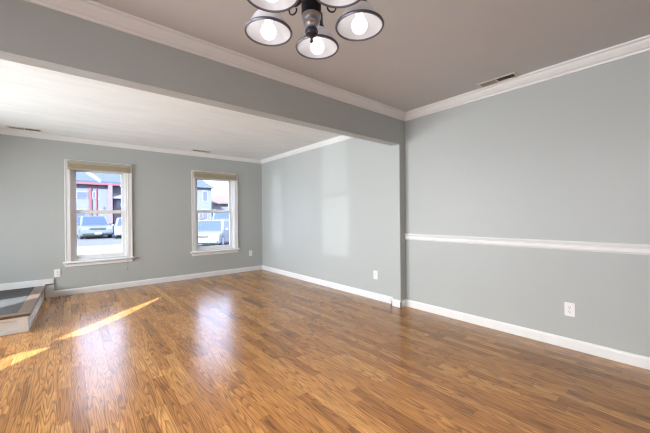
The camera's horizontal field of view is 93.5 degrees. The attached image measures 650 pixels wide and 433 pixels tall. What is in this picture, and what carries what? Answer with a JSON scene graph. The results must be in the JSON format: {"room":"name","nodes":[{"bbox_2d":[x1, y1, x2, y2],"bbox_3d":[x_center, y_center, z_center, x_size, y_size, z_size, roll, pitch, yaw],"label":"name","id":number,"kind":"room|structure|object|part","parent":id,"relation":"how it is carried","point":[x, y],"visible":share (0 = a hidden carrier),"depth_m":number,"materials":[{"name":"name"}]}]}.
{"room":"empty dining room","nodes":[
{"label":"empty dining room","id":0,"kind":"room"},
{"bbox_2d":[0,134,261,297],"bbox_3d":[-3.488,-0.009,5.029,5.786,2.375,0.150,-1,0,-40],"label":"wall","id":1,"kind":"structure","parent":0,"point":[32,205],"depth_m":5.04,"materials":[{"name":"grey paint"}]},
{"bbox_2d":[54,269,60,276],"bbox_3d":[-3.961,0.839,4.526,0.072,0.116,0.010,-1,0,-40],"label":"wall outlet","id":2,"kind":"object","parent":1,"relation":"attached to","point":[57,272],"visible":1,"depth_m":4.52,"materials":[{"name":"white plastic"}]},
{"bbox_2d":[63,159,134,266],"bbox_3d":[-3.604,-0.054,4.898,0.908,1.627,0.201,-1,0,-40],"label":"window","id":3,"kind":"structure","parent":1,"relation":"in","point":[71,257],"depth_m":4.81,"materials":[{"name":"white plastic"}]},
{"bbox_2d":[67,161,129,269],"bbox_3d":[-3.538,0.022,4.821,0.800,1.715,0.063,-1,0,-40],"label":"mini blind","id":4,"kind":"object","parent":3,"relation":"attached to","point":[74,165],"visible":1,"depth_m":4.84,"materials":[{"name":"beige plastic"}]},
{"bbox_3d":[-3.553,-0.725,4.829,0.792,0.020,0.035,-1,0,-40],"label":"rail","id":5,"kind":"part","parent":4,"relation":"part of","materials":[{"name":"beige plastic"}]},
{"bbox_3d":[-3.250,0.021,5.037,0.034,1.650,0.026,-1,0,-40],"label":"pull cord","id":6,"kind":"part","parent":4,"relation":"part of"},
{"bbox_3d":[-3.651,-0.420,4.950,0.704,0.740,0.035,-1,0,-40],"label":"sash","id":7,"kind":"part","parent":3,"relation":"part of","materials":[{"name":"white plastic"}]},
{"bbox_3d":[-3.559,0.692,4.854,0.908,0.028,0.082,-1,0,-40],"label":"sill","id":8,"kind":"part","parent":3,"relation":"part of","materials":[{"name":"white wood"}]},
{"bbox_3d":[-3.621,0.279,4.923,0.704,0.762,0.035,-1,0,-40],"label":"sash","id":9,"kind":"part","parent":3,"relation":"part of","materials":[{"name":"white plastic"}]},
{"bbox_2d":[0,129,260,163],"bbox_3d":[-3.454,-1.164,4.928,5.427,0.065,0.057,-1,0,-40],"label":"crown molding","id":10,"kind":"structure","parent":1,"relation":"attached to","point":[2,131],"depth_m":4.96,"materials":[{"name":"white wood"}]},
{"bbox_2d":[0,265,261,297],"bbox_3d":[-3.447,1.042,4.948,5.427,0.272,0.018,-1,0,-40],"label":"baseboard","id":11,"kind":"structure","parent":1,"relation":"attached to","point":[65,292],"depth_m":4.90,"materials":[{"name":"white wood"}]},
{"bbox_2d":[191,170,239,255],"bbox_3d":[-2.193,-0.069,6.075,0.953,1.627,0.201,-1,0,-40],"label":"window","id":12,"kind":"structure","parent":1,"relation":"in","point":[232,210],"depth_m":6.12,"materials":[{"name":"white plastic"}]},
{"bbox_3d":[-2.240,-0.439,6.127,0.749,0.732,0.035,-1,0,-40],"label":"sash","id":13,"kind":"part","parent":12,"relation":"part of","materials":[{"name":"white plastic"}]},
{"bbox_3d":[-2.210,0.260,6.099,0.749,0.770,0.035,-1,0,-40],"label":"sash","id":14,"kind":"part","parent":12,"relation":"part of","materials":[{"name":"white plastic"}]},
{"bbox_2d":[193,171,236,180],"bbox_3d":[-2.141,-0.763,6.004,0.845,0.175,0.042,-1,0,-40],"label":"mini blind","id":15,"kind":"object","parent":12,"relation":"attached to","point":[205,175],"visible":1,"depth_m":5.97,"materials":[{"name":"beige plastic"}]},
{"bbox_3d":[-2.142,-0.740,6.006,0.837,0.020,0.035,-1,0,-40],"label":"rail","id":16,"kind":"part","parent":15,"relation":"part of","materials":[{"name":"beige plastic"}]},
{"bbox_3d":[-2.148,0.677,6.031,0.953,0.028,0.082,-1,0,-40],"label":"sill","id":17,"kind":"part","parent":12,"relation":"part of","materials":[{"name":"white wood"}]},
{"bbox_2d":[0,59,340,159],"bbox_3d":[-2.339,-1.337,3.635,5.786,0.265,3.774,-1,0,-40],"label":"ceiling","id":18,"kind":"structure","parent":0,"point":[51,102],"depth_m":3.78,"materials":[{"name":"paint"}]},
{"bbox_2d":[6,125,41,131],"bbox_3d":[-4.070,-1.181,4.138,0.340,0.018,0.130,-1,0,-40],"label":"ceiling vent","id":19,"kind":"object","parent":18,"relation":"in","point":[7,126],"visible":1,"depth_m":4.12,"materials":[{"name":"beige metal"}]},
{"bbox_2d":[191,149,210,152],"bbox_3d":[-2.277,-1.200,5.634,0.330,0.018,0.120,-1,0,-40],"label":"ceiling vent","id":20,"kind":"object","parent":18,"relation":"in","point":[193,149],"visible":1,"depth_m":5.65,"materials":[{"name":"beige metal"}]},
{"bbox_2d":[0,269,649,432],"bbox_3d":[-0.347,1.218,1.280,5.786,0.120,9.921,-1,0,-40],"label":"floor","id":21,"kind":"structure","parent":0,"point":[256,351],"depth_m":2.29,"materials":[{"name":"brown wood"}]},
{"bbox_2d":[0,286,45,335],"bbox_3d":[-4.260,1.097,3.186,1.920,0.185,1.643,-1,0,-40],"label":"landing","id":22,"kind":"object","parent":21,"relation":"on","point":[19,308],"visible":1,"depth_m":3.40,"materials":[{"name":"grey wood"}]},
{"bbox_3d":[-3.769,1.107,2.554,1.864,0.159,0.020,-1,0,-40],"label":"panel","id":23,"kind":"part","parent":22,"relation":"part of","materials":[{"name":"white wood"}]},
{"bbox_3d":[-3.567,1.102,3.784,0.020,0.159,1.612,-1,0,-38],"label":"panel","id":24,"kind":"part","parent":22,"relation":"part of","materials":[{"name":"white wood"}]},
{"bbox_2d":[391,144,405,300],"bbox_3d":[0.948,0.117,3.913,0.126,2.047,0.123,-1,0,-40],"label":"pilaster","id":25,"kind":"object","parent":21,"relation":"on","point":[397,151],"visible":0.86,"depth_m":3.87,"materials":[{"name":"grey paint"}]},
{"bbox_2d":[262,138,392,296],"bbox_3d":[-0.142,-0.040,5.371,0.209,2.375,3.611,-1,0,-40],"label":"wall","id":26,"kind":"structure","parent":0,"point":[327,210],"depth_m":4.86,"materials":[{"name":"grey paint"}]},
{"bbox_2d":[260,135,353,163],"bbox_3d":[-0.270,-1.194,5.302,0.057,0.065,3.561,-1,0,-40],"label":"crown molding","id":27,"kind":"structure","parent":26,"relation":"attached to","point":[342,137],"depth_m":5.32,"materials":[{"name":"white wood"}]},
{"bbox_2d":[373,270,377,278],"bbox_3d":[0.695,0.804,4.208,0.010,0.116,0.072,-1,0,-40],"label":"wall outlet","id":28,"kind":"object","parent":26,"relation":"attached to","point":[375,273],"visible":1,"depth_m":4.21,"materials":[{"name":"white plastic"}]},
{"bbox_2d":[91,0,649,111],"bbox_3d":[0.838,-1.389,-0.175,5.786,0.200,6.147,-1,0,-40],"label":"ceiling","id":29,"kind":"structure","parent":0,"point":[425,52],"depth_m":2.21,"materials":[{"name":"paint"}]},
{"bbox_2d":[0,0,404,145],"bbox_3d":[-1.125,-1.080,2.190,5.496,0.393,0.123,-1,0,-40],"label":"beam","id":30,"kind":"structure","parent":29,"relation":"attached to","point":[31,34],"depth_m":2.11,"materials":[{"name":"grey paint"}]},
{"bbox_2d":[24,0,405,120],"bbox_3d":[-1.067,-1.233,2.111,5.486,0.088,0.076,-1,0,-40],"label":"crown molding","id":31,"kind":"structure","parent":30,"relation":"attached to","point":[88,10],"depth_m":2.22,"materials":[{"name":"white wood"}]},
{"bbox_2d":[244,0,383,59],"bbox_3d":[-0.056,-0.897,0.906,0.418,0.772,0.432,0,0,23],"label":"chandelier","id":32,"kind":"object","parent":29,"relation":"hanging from","point":[360,21],"visible":1,"depth_m":0.94,"materials":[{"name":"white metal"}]},
{"bbox_3d":[-0.177,-0.608,0.959,0.143,0.062,0.143,-1,0,-40],"label":"lamp shade","id":33,"kind":"part","parent":32,"relation":"part of","materials":[{"name":"white glass"}]},
{"bbox_3d":[-0.177,-0.599,0.959,0.047,0.083,0.047,-1,0,-40],"label":"bulb","id":34,"kind":"part","parent":32,"relation":"part of","materials":[{"name":"white glass"}]},
{"bbox_3d":[-0.138,-0.608,0.788,0.143,0.062,0.143,-1,0,-40],"label":"lamp shade","id":35,"kind":"part","parent":32,"relation":"part of","materials":[{"name":"white glass"}]},
{"bbox_3d":[-0.027,-0.609,1.049,0.143,0.062,0.143,-1,0,-40],"label":"lamp shade","id":36,"kind":"part","parent":32,"relation":"part of","materials":[{"name":"white glass"}]},
{"bbox_3d":[-0.027,-0.601,1.049,0.047,0.083,0.047,-1,0,-40],"label":"bulb","id":37,"kind":"part","parent":32,"relation":"part of","materials":[{"name":"white glass"}]},
{"bbox_2d":[320,12,323,26],"bbox_3d":[-0.027,-0.668,1.049,0.050,0.064,0.050,-1,0,-40],"label":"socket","id":38,"kind":"object","parent":32,"relation":"attached to","point":[321,21],"depth_m":1.04,"materials":[{"name":"metal"}]},
{"bbox_3d":[0.036,-0.609,0.773,0.143,0.062,0.143,-1,0,-40],"label":"lamp shade","id":39,"kind":"part","parent":32,"relation":"part of","materials":[{"name":"white glass"}]},
{"bbox_3d":[0.105,-0.610,0.934,0.143,0.062,0.143,-1,0,-40],"label":"lamp shade","id":40,"kind":"part","parent":32,"relation":"part of","materials":[{"name":"white glass"}]},
{"bbox_3d":[0.105,-0.602,0.934,0.047,0.083,0.047,-1,0,-40],"label":"bulb","id":41,"kind":"part","parent":32,"relation":"part of","materials":[{"name":"white glass"}]},
{"bbox_2d":[476,72,518,87],"bbox_3d":[1.645,-1.294,2.921,0.120,0.018,0.340,-1,0,-40],"label":"ceiling vent","id":42,"kind":"object","parent":29,"relation":"in","point":[511,75],"visible":1,"depth_m":2.91,"materials":[{"name":"beige metal"}]},
{"bbox_2d":[405,51,649,356],"bbox_3d":[3.009,-0.093,1.638,0.150,2.440,6.160,-1,0,-40],"label":"wall","id":43,"kind":"structure","parent":0,"point":[566,157],"depth_m":2.75,"materials":[{"name":"grey paint"}]},
{"bbox_2d":[262,265,649,369],"bbox_3d":[1.708,1.092,2.995,0.129,0.089,9.621,-1,0,-40],"label":"baseboard","id":44,"kind":"structure","parent":43,"relation":"attached to","point":[636,360],"depth_m":3.03,"materials":[{"name":"white wood"}]},
{"bbox_2d":[405,35,649,120],"bbox_3d":[2.887,-1.268,1.592,0.076,0.088,5.937,-1,0,-40],"label":"crown molding","id":45,"kind":"structure","parent":43,"relation":"attached to","point":[642,44],"depth_m":2.71,"materials":[{"name":"white wood"}]},
{"bbox_2d":[405,233,649,254],"bbox_3d":[2.921,0.243,1.612,0.024,0.079,5.937,-1,0,-40],"label":"chair rail","id":46,"kind":"object","parent":43,"relation":"attached to","point":[623,248],"visible":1,"depth_m":2.75,"materials":[{"name":"white wood"}]},
{"bbox_2d":[564,302,574,316],"bbox_3d":[2.096,0.796,2.619,0.010,0.116,0.072,-1,0,-40],"label":"wall outlet","id":47,"kind":"object","parent":43,"relation":"attached to","point":[569,307],"visible":1,"depth_m":2.62,"materials":[{"name":"white plastic"}]},
{"label":"outside","id":48,"kind":"structure","parent":0,"visible":0},
{"bbox_2d":[77,234,228,246],"bbox_3d":[-35.276,1.881,65.743,150.000,0.300,133.819,-1,0,-40],"label":"ground","id":49,"kind":"structure","parent":48,"point":[87,240],"depth_m":20.06,"materials":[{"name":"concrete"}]},
{"bbox_2d":[77,216,113,238],"bbox_3d":[-18.467,0.811,24.266,4.703,1.720,2.270,0,0,44],"label":"parked car","id":50,"kind":"object","parent":49,"relation":"on","point":[86,225],"visible":0.84,"depth_m":23.08,"materials":[{"name":"metal"}]},
{"bbox_2d":[90,228,105,229],"bbox_3d":[-16.850,0.906,22.681,0.095,0.144,0.950,0,0,44],"label":"grille","id":51,"kind":"object","parent":50,"relation":"attached to","point":[90,228],"depth_m":22.65,"materials":[{"name":"silver metal"}]},
{"bbox_2d":[76,172,121,228],"bbox_3d":[-27.490,-2.349,29.106,14.100,8.180,8.900,-1,0,-40],"label":"house","id":52,"kind":"structure","parent":49,"relation":"on","point":[94,191],"depth_m":28.98,"materials":[{"name":"white"}]},
{"bbox_3d":[-22.383,-1.988,28.139,0.700,0.530,0.015,-1,0,-40],"label":"pane","id":53,"kind":"part","parent":52,"relation":"part of","materials":[{"name":"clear glass"}]},
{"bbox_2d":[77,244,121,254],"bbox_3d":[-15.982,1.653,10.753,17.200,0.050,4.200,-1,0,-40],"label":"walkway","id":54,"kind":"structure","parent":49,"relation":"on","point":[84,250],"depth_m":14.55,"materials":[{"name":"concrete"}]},
{"bbox_2d":[112,218,121,237],"bbox_3d":[-15.820,0.872,24.520,2.120,1.550,4.503,-1,0,-35],"label":"parked car","id":55,"kind":"object","parent":49,"relation":"on","point":[118,224],"visible":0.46,"depth_m":22.69,"materials":[{"name":"silver metal"}]},
{"bbox_2d":[197,180,213,219],"bbox_3d":[-18.971,-2.278,36.926,8.200,7.850,8.800,-1,0,-40],"label":"house","id":56,"kind":"structure","parent":49,"relation":"on","point":[203,188],"depth_m":35.77,"materials":[{"name":"white"}]},
{"bbox_3d":[-14.025,-2.395,35.756,0.440,1.100,0.025,-1,0,-40],"label":"pane","id":57,"kind":"part","parent":56,"relation":"part of","materials":[{"name":"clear glass"}]},
{"bbox_2d":[198,220,228,244],"bbox_3d":[-6.167,0.886,16.822,2.070,1.380,4.402,-1,0,-4],"label":"parked car","id":58,"kind":"object","parent":49,"relation":"on","point":[209,231],"visible":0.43,"depth_m":15.82,"materials":[{"name":"white paint"}]},
{"bbox_2d":[211,195,227,216],"bbox_3d":[-15.199,-0.890,49.831,11.500,4.950,9.000,-1,0,-40],"label":"house","id":59,"kind":"structure","parent":49,"relation":"on","point":[218,202],"depth_m":44.88,"materials":[{"name":"white"}]},
{"bbox_2d":[210,213,228,219],"bbox_3d":[-10.035,0.482,30.131,2.270,2.200,5.004,-1,0,-17],"label":"parked car","id":60,"kind":"object","parent":49,"relation":"on","point":[216,216],"visible":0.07,"depth_m":28.45,"materials":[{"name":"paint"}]}
]}

